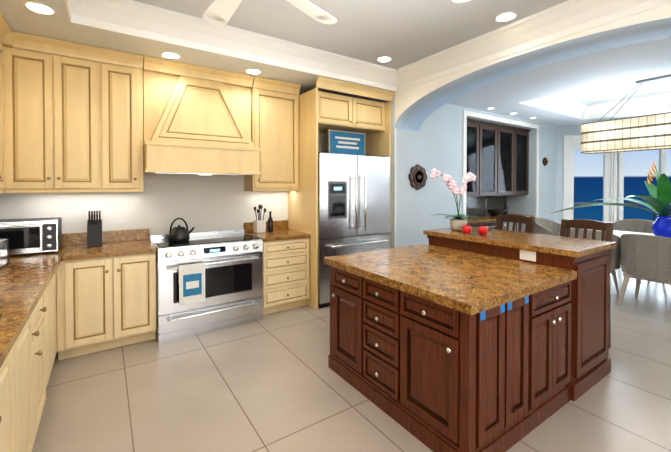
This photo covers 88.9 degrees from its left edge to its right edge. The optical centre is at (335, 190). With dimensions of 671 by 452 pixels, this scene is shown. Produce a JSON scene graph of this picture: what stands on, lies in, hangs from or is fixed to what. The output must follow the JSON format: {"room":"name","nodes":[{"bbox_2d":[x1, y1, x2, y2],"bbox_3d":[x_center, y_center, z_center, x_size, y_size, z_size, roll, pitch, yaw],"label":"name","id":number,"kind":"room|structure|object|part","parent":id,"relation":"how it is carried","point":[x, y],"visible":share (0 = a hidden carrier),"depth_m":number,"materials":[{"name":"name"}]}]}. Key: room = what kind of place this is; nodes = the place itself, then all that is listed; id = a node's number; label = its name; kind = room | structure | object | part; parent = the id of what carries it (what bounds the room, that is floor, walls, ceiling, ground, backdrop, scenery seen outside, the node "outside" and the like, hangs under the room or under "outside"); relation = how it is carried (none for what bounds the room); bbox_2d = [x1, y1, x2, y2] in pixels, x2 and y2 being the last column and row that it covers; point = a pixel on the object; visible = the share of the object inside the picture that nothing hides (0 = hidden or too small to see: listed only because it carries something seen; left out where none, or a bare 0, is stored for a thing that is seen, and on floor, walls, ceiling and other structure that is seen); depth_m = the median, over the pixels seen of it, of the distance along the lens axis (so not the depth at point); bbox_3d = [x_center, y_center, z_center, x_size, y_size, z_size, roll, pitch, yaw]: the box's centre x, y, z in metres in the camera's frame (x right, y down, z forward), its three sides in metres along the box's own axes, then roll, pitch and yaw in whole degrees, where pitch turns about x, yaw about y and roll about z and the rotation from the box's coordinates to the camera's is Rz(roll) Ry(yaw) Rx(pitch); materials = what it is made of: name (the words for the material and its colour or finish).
{"room":"dining room and kitchen","nodes":[
{"label":"dining room and kitchen","id":0,"kind":"room"},
{"bbox_2d":[0,49,327,239],"bbox_3d":[-1.455,-0.154,4.291,4.280,3.200,0.150,0,1,-34],"label":"wall","id":1,"kind":"structure","parent":0,"point":[161,203],"depth_m":3.88,"materials":[{"name":"paint"}]},
{"bbox_2d":[12,31,111,191],"bbox_3d":[-2.573,-0.674,3.201,0.745,1.328,0.387,0,1,-34],"label":"upper cabinet","id":2,"kind":"object","parent":1,"relation":"attached to","point":[69,124],"depth_m":3.08,"materials":[{"name":"beige wood"}]},
{"bbox_2d":[117,212,124,223],"bbox_3d":[-2.283,0.294,3.642,0.075,0.120,0.006,0,1,-34],"label":"electrical outlet plate","id":3,"kind":"object","parent":1,"relation":"attached to","point":[120,217],"depth_m":3.64,"materials":[{"name":"white plastic"}]},
{"bbox_2d":[108,49,143,191],"bbox_3d":[-2.212,-0.677,3.469,0.432,1.328,0.347,0,1,-34],"label":"upper cabinet","id":4,"kind":"object","parent":1,"relation":"attached to","point":[127,82],"depth_m":3.37,"materials":[{"name":"beige wood"}]},
{"bbox_2d":[62,220,287,247],"bbox_3d":[-1.908,0.481,3.887,3.022,0.120,0.019,0,1,-34],"label":"backsplash","id":5,"kind":"structure","parent":1,"relation":"attached to","point":[136,234],"depth_m":3.63,"materials":[{"name":"brown stone"}]},
{"bbox_2d":[143,56,260,175],"bbox_3d":[-1.494,-0.758,3.818,1.159,1.175,0.572,0,1,-34],"label":"range hood","id":6,"kind":"object","parent":1,"relation":"attached to","point":[196,120],"visible":0.96,"depth_m":3.63,"materials":[{"name":"beige wood"}]},
{"bbox_2d":[244,76,299,187],"bbox_3d":[-0.822,-0.689,4.408,0.622,1.328,0.347,0,1,-34],"label":"upper cabinet","id":7,"kind":"object","parent":1,"relation":"attached to","point":[274,115],"depth_m":4.25,"materials":[{"name":"beige wood"}]},
{"bbox_2d":[0,0,567,99],"bbox_3d":[0.555,-1.515,1.167,4.430,0.400,7.550,0,1,-34],"label":"ceiling","id":8,"kind":"structure","parent":0,"point":[401,33],"depth_m":3.18,"materials":[{"name":"paint"}]},
{"bbox_2d":[22,1,55,15],"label":"recessed light","id":9,"kind":"object","parent":8,"relation":"in","point":[39,8],"depth_m":2.50,"materials":[{"name":"beige"}]},
{"bbox_2d":[160,52,180,58],"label":"recessed light","id":10,"kind":"object","parent":8,"relation":"in","point":[170,55],"depth_m":3.40,"materials":[{"name":"beige"}]},
{"bbox_2d":[245,69,261,74],"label":"recessed light","id":11,"kind":"object","parent":8,"relation":"in","point":[250,71],"depth_m":3.87,"materials":[{"name":"beige"}]},
{"bbox_2d":[202,0,336,26],"bbox_3d":[-0.465,-1.287,1.782,1.327,0.528,1.282,0,1,-34],"label":"ceiling fan","id":12,"kind":"object","parent":8,"relation":"hanging from","point":[218,13],"visible":1,"depth_m":2.14,"materials":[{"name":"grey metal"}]},
{"bbox_2d":[65,0,670,91],"bbox_3d":[1.195,-1.428,0.997,3.560,0.230,6.550,0,1,-34],"label":"crown molding","id":13,"kind":"structure","parent":8,"relation":"attached to","point":[155,23],"depth_m":3.25,"materials":[{"name":"white paint"}]},
{"bbox_2d":[376,56,391,62],"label":"recessed light","id":14,"kind":"object","parent":8,"relation":"in","point":[384,59],"depth_m":4.12,"materials":[{"name":"beige"}]},
{"bbox_2d":[451,0,470,2],"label":"recessed light","id":15,"kind":"object","parent":8,"relation":"in","point":[454,1],"depth_m":2.83,"materials":[{"name":"beige"}]},
{"bbox_2d":[494,12,517,22],"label":"recessed light","id":16,"kind":"object","parent":8,"relation":"in","point":[507,16],"depth_m":3.09,"materials":[{"name":"beige"}]},
{"bbox_2d":[32,268,670,451],"bbox_3d":[4.266,1.485,4.347,14.200,0.080,8.600,0,1,-34],"label":"floor","id":17,"kind":"structure","parent":0,"point":[271,382],"depth_m":2.42,"materials":[{"name":"tile"}]},
{"bbox_2d":[0,362,31,451],"bbox_3d":[-1.450,1.167,1.034,0.617,0.641,1.101,0,1,-34],"label":"base cabinet","id":18,"kind":"object","parent":17,"relation":"on","point":[15,432],"depth_m":1.47,"materials":[{"name":"wood"}]},
{"bbox_2d":[8,306,39,448],"bbox_3d":[-1.835,1.045,1.602,0.617,0.870,0.274,0,1,-34],"label":"base cabinet","id":19,"kind":"object","parent":17,"relation":"on","point":[28,348],"depth_m":1.80,"materials":[{"name":"wood"}]},
{"bbox_2d":[0,246,67,369],"bbox_3d":[-1.239,0.601,0.733,0.637,0.041,5.996,0,1,-34],"label":"countertop","id":20,"kind":"structure","parent":19,"relation":"on","point":[24,280],"depth_m":1.97,"materials":[{"name":"brown stone"}]},
{"bbox_2d":[0,239,8,266],"bbox_3d":[-2.489,0.462,2.418,0.208,0.192,0.332,0,1,-34],"label":"toaster","id":21,"kind":"object","parent":20,"relation":"on","point":[4,251],"visible":1,"depth_m":2.52,"materials":[{"name":"silver metal"}]},
{"bbox_2d":[0,217,61,254],"bbox_3d":[-2.726,0.405,3.009,0.470,0.290,0.383,0,1,-34],"label":"toaster oven","id":22,"kind":"object","parent":20,"relation":"on","point":[31,235],"visible":1,"depth_m":2.92,"materials":[{"name":"silver metal"}]},
{"bbox_2d":[40,290,47,419],"bbox_3d":[-1.986,1.042,1.826,0.617,0.870,0.506,0,1,-34],"label":"base cabinet","id":23,"kind":"object","parent":17,"relation":"on","point":[43,301],"depth_m":2.16,"materials":[{"name":"wood"}]},
{"bbox_2d":[48,262,60,380],"bbox_3d":[-2.511,1.033,2.603,0.617,0.870,1.482,0,1,-34],"label":"base cabinet","id":24,"kind":"object","parent":17,"relation":"on","point":[52,286],"depth_m":2.65,"materials":[{"name":"wood"}]},
{"bbox_2d":[56,252,156,359],"bbox_3d":[-2.199,1.024,3.331,0.749,0.868,0.627,0,1,-34],"label":"base cabinet","id":25,"kind":"object","parent":17,"relation":"on","point":[106,294],"depth_m":3.06,"materials":[{"name":"wood"}]},
{"bbox_2d":[62,240,155,259],"bbox_3d":[-2.178,0.568,3.330,0.709,0.040,0.642,0,1,-34],"label":"countertop","id":26,"kind":"structure","parent":25,"relation":"on","point":[122,247],"depth_m":3.18,"materials":[{"name":"brown stone"}]},
{"bbox_2d":[87,210,101,246],"bbox_3d":[-2.387,0.373,3.391,0.120,0.344,0.169,0,1,-34],"label":"knife block","id":27,"kind":"object","parent":26,"relation":"on","point":[94,232],"visible":1,"depth_m":3.36,"materials":[{"name":"black plastic"}]},
{"bbox_2d":[150,229,262,342],"bbox_3d":[-1.410,0.975,3.783,1.050,0.955,0.742,0,1,-34],"label":"range","id":28,"kind":"object","parent":17,"relation":"on","point":[208,281],"visible":0.92,"depth_m":3.52,"materials":[{"name":"silver metal"}]},
{"bbox_2d":[168,218,194,241],"bbox_3d":[-1.648,0.412,3.667,0.263,0.249,0.210,0,1,-34],"label":"kettle","id":29,"kind":"object","parent":28,"relation":"on","point":[178,234],"visible":0.98,"depth_m":3.59,"materials":[{"name":"black metal"}]},
{"bbox_2d":[255,236,310,314],"bbox_3d":[-0.746,1.012,4.313,0.627,0.868,0.627,0,1,-34],"label":"base cabinet","id":30,"kind":"object","parent":17,"relation":"on","point":[285,262],"depth_m":4.05,"materials":[{"name":"wood"}]},
{"bbox_2d":[244,228,310,239],"bbox_3d":[-0.742,0.556,4.301,0.627,0.040,0.642,0,1,-34],"label":"countertop","id":31,"kind":"structure","parent":30,"relation":"on","point":[278,233],"depth_m":4.17,"materials":[{"name":"brown stone"}]},
{"bbox_2d":[253,204,265,232],"bbox_3d":[-0.964,0.354,4.370,0.143,0.359,0.127,0,1,-34],"label":"utensil crock","id":32,"kind":"object","parent":31,"relation":"on","point":[259,225],"visible":1,"depth_m":4.33,"materials":[{"name":"white ceramic"}]},
{"bbox_2d":[268,211,272,231],"bbox_3d":[-0.843,0.402,4.428,0.068,0.260,0.068,0,1,-34],"label":"oil bottle","id":33,"kind":"object","parent":31,"relation":"on","point":[270,224],"visible":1,"depth_m":4.40,"materials":[{"name":"black glass"}]},
{"bbox_2d":[288,76,394,309],"bbox_3d":[0.083,0.042,4.737,1.229,2.797,0.832,0,1,-34],"label":"surround","id":34,"kind":"object","parent":17,"relation":"on","point":[321,112],"visible":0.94,"depth_m":4.38,"materials":[{"name":"beige wood"}]},
{"bbox_2d":[318,152,389,307],"bbox_3d":[0.102,0.482,4.715,1.145,1.918,0.825,0,1,-34],"label":"fridge","id":35,"kind":"object","parent":17,"relation":"on","point":[353,203],"visible":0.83,"depth_m":4.36,"materials":[{"name":"grey metal"}]},
{"bbox_2d":[328,129,364,155],"bbox_3d":[0.163,-0.645,4.694,0.620,0.330,0.024,0,1,-34],"label":"sign","id":36,"kind":"object","parent":35,"relation":"on","point":[346,142],"visible":0.96,"depth_m":4.67,"materials":[{"name":"blue wood"}]},
{"bbox_2d":[324,234,615,451],"bbox_3d":[1.073,0.960,2.777,1.883,1.010,1.353,0,1,-34],"label":"kitchen island","id":37,"kind":"object","parent":17,"relation":"on","point":[474,340],"depth_m":2.17,"materials":[{"name":"brown wood"}]},
{"bbox_2d":[424,226,615,253],"bbox_3d":[1.572,0.431,3.110,0.715,0.040,1.370,0,1,-34],"label":"island countertop","id":38,"kind":"structure","parent":37,"relation":"on","point":[558,244],"depth_m":2.83,"materials":[{"name":"brown stone"}]},
{"bbox_2d":[430,168,479,230],"bbox_3d":[1.251,0.089,3.494,0.482,0.631,0.439,0,1,-34],"label":"orchid","id":39,"kind":"object","parent":38,"relation":"on","point":[457,222],"visible":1,"depth_m":3.45,"materials":[{"name":"plant"}]},
{"bbox_2d":[462,225,471,233],"bbox_3d":[1.250,0.362,3.260,0.088,0.090,0.086,0,1,-34],"label":"apple","id":40,"kind":"object","parent":38,"relation":"on","point":[467,229],"depth_m":3.23,"materials":[{"name":"red food"}]},
{"bbox_2d":[478,226,487,234],"bbox_3d":[1.373,0.363,3.185,0.088,0.090,0.086,0,1,-34],"label":"apple","id":41,"kind":"object","parent":38,"relation":"on","point":[483,230],"depth_m":3.16,"materials":[{"name":"red food"}]},
{"bbox_2d":[466,118,533,231],"bbox_3d":[2.934,0.090,6.550,2.300,2.655,0.613,0,1,-34],"label":"hutch","id":42,"kind":"object","parent":17,"relation":"on","point":[498,161],"visible":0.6,"depth_m":6.48,"materials":[{"name":"brown wood"}]},
{"bbox_2d":[495,214,534,232],"bbox_3d":[1.882,0.865,3.814,0.482,1.175,0.440,0,1,-34],"label":"bar stool","id":43,"kind":"object","parent":17,"relation":"on","point":[529,222],"visible":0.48,"depth_m":3.90,"materials":[{"name":"brown wood"}]},
{"bbox_2d":[534,217,560,235],"bbox_3d":[3.808,0.964,6.090,0.683,0.920,0.597,0,1,-34],"label":"dining chair","id":44,"kind":"object","parent":17,"relation":"on","point":[545,226],"visible":0.25,"depth_m":6.27,"materials":[{"name":"grey fabric"}]},
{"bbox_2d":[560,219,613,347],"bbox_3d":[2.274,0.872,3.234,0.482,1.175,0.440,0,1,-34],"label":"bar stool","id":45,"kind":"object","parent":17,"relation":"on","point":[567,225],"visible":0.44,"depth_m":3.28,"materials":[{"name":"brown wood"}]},
{"bbox_2d":[570,228,620,293],"bbox_3d":[3.559,0.980,4.806,0.618,0.920,0.688,0,1,-34],"label":"dining chair","id":46,"kind":"object","parent":17,"relation":"on","point":[615,258],"visible":0.31,"depth_m":4.53,"materials":[{"name":"grey fabric"}]},
{"bbox_2d":[559,229,654,237],"bbox_3d":[4.730,1.061,4.728,1.100,0.760,2.520,0,1,-34],"label":"dining table","id":47,"kind":"object","parent":17,"relation":"on","point":[618,233],"visible":0.1,"depth_m":5.34,"materials":[{"name":"white wood"}]},
{"bbox_2d":[550,161,670,237],"bbox_3d":[4.686,0.132,4.822,2.351,1.091,2.552,0,1,-34],"label":"tropical leaves","id":48,"kind":"object","parent":47,"relation":"on","point":[658,200],"visible":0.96,"depth_m":4.78,"materials":[{"name":"green plant"}]},
{"bbox_2d":[612,219,653,268],"bbox_3d":[5.102,0.967,5.847,0.597,0.920,0.683,0,1,-34],"label":"dining chair","id":49,"kind":"object","parent":17,"relation":"on","point":[638,225],"visible":0.12,"depth_m":6.04,"materials":[{"name":"grey fabric"}]},
{"bbox_2d":[618,234,670,304],"bbox_3d":[3.949,0.987,4.222,0.610,0.920,0.686,0,1,-34],"label":"dining chair","id":50,"kind":"object","parent":17,"relation":"on","point":[646,257],"visible":1,"depth_m":4.08,"materials":[{"name":"grey fabric"}]},
{"bbox_2d":[372,94,556,247],"bbox_3d":[2.549,-0.182,6.491,4.821,3.200,0.990,0,1,-34],"label":"wall","id":51,"kind":"structure","parent":0,"point":[438,141],"depth_m":5.33,"materials":[{"name":"paint"}]},
{"bbox_2d":[408,164,426,189],"bbox_3d":[1.217,-0.193,4.980,0.380,0.380,0.056,0,1,-34],"label":"wall ornament","id":52,"kind":"object","parent":51,"relation":"attached to","point":[417,176],"visible":1,"depth_m":4.96,"materials":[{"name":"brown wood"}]},
{"bbox_2d":[542,157,547,165],"bbox_3d":[4.374,-0.599,7.108,0.180,0.180,0.056,0,1,-34],"label":"wall ornament","id":53,"kind":"object","parent":51,"relation":"attached to","point":[545,161],"visible":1,"depth_m":7.09,"materials":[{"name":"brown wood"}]},
{"bbox_2d":[395,3,670,131],"bbox_3d":[2.869,-0.127,2.163,0.500,3.200,6.580,0,1,-34],"label":"wall","id":54,"kind":"structure","parent":0,"point":[416,106],"depth_m":3.46,"materials":[{"name":"white paint"}]},
{"bbox_2d":[448,38,670,125],"bbox_3d":[6.329,-1.572,5.703,9.220,0.400,8.600,0,1,-34],"label":"ceiling","id":55,"kind":"structure","parent":0,"point":[506,96],"depth_m":4.42,"materials":[{"name":"paint"}]},
{"bbox_2d":[524,97,588,118],"bbox_3d":[3.879,-1.500,5.955,2.100,0.250,0.140,0,1,-34],"label":"crown molding","id":56,"kind":"structure","parent":55,"relation":"attached to","point":[560,104],"depth_m":6.12,"materials":[{"name":"white paint"}]},
{"bbox_2d":[520,72,669,103],"bbox_3d":[3.785,-1.476,4.075,0.140,0.250,3.150,0,1,-34],"label":"crown molding","id":57,"kind":"structure","parent":55,"relation":"attached to","point":[555,96],"depth_m":5.60,"materials":[{"name":"white paint"}]},
{"bbox_2d":[581,74,670,153],"bbox_3d":[4.651,-1.105,4.816,0.460,1.008,2.000,0,1,-34],"label":"chandelier","id":58,"kind":"object","parent":55,"relation":"hanging from","point":[645,132],"visible":1,"depth_m":5.00,"materials":[{"name":"beige"}]},
{"bbox_2d":[582,91,670,119],"bbox_3d":[5.658,-1.492,5.341,0.140,0.250,3.150,0,1,-34],"label":"crown molding","id":59,"kind":"structure","parent":55,"relation":"attached to","point":[660,100],"depth_m":6.01,"materials":[{"name":"white paint"}]},
{"bbox_2d":[556,126,613,223],"bbox_3d":[7.771,-0.187,6.949,6.000,3.200,0.175,0,1,11],"label":"wall","id":60,"kind":"structure","parent":0,"point":[562,131],"depth_m":7.43,"materials":[{"name":"paint"}]},
{"bbox_2d":[563,135,665,228],"bbox_3d":[7.935,0.137,7.800,8.040,2.650,1.930,0,1,11],"label":"window frames","id":61,"kind":"structure","parent":60,"relation":"in","point":[613,184],"depth_m":7.31,"materials":[{"name":"white wood"}]},
{"bbox_3d":[7.954,0.896,7.908,8.040,1.130,1.730,0,1,11],"label":"exterior balcony rail","id":62,"kind":"part","parent":61,"relation":"part of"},
{"bbox_3d":[-1.218,-0.100,-0.014,0.150,3.200,7.550,0,1,-34],"label":"wall","id":63,"kind":"structure","parent":0,"visible":0},
{"bbox_2d":[0,12,15,191],"bbox_3d":[-2.747,-0.667,2.645,0.297,1.328,0.460,0,1,-34],"label":"upper cabinet","id":64,"kind":"object","parent":63,"relation":"attached to","point":[7,173],"depth_m":2.88,"materials":[{"name":"beige wood"}]},
{"label":"outside","id":65,"kind":"structure","parent":0,"visible":0},
{"bbox_2d":[573,148,670,228],"bbox_3d":[13.897,-3.852,28.054,42.426,60.000,42.426,0,1,-34],"label":"sky","id":66,"kind":"structure","parent":65,"point":[588,177],"depth_m":26.48,"materials":[{"name":"blue"}]}
]}

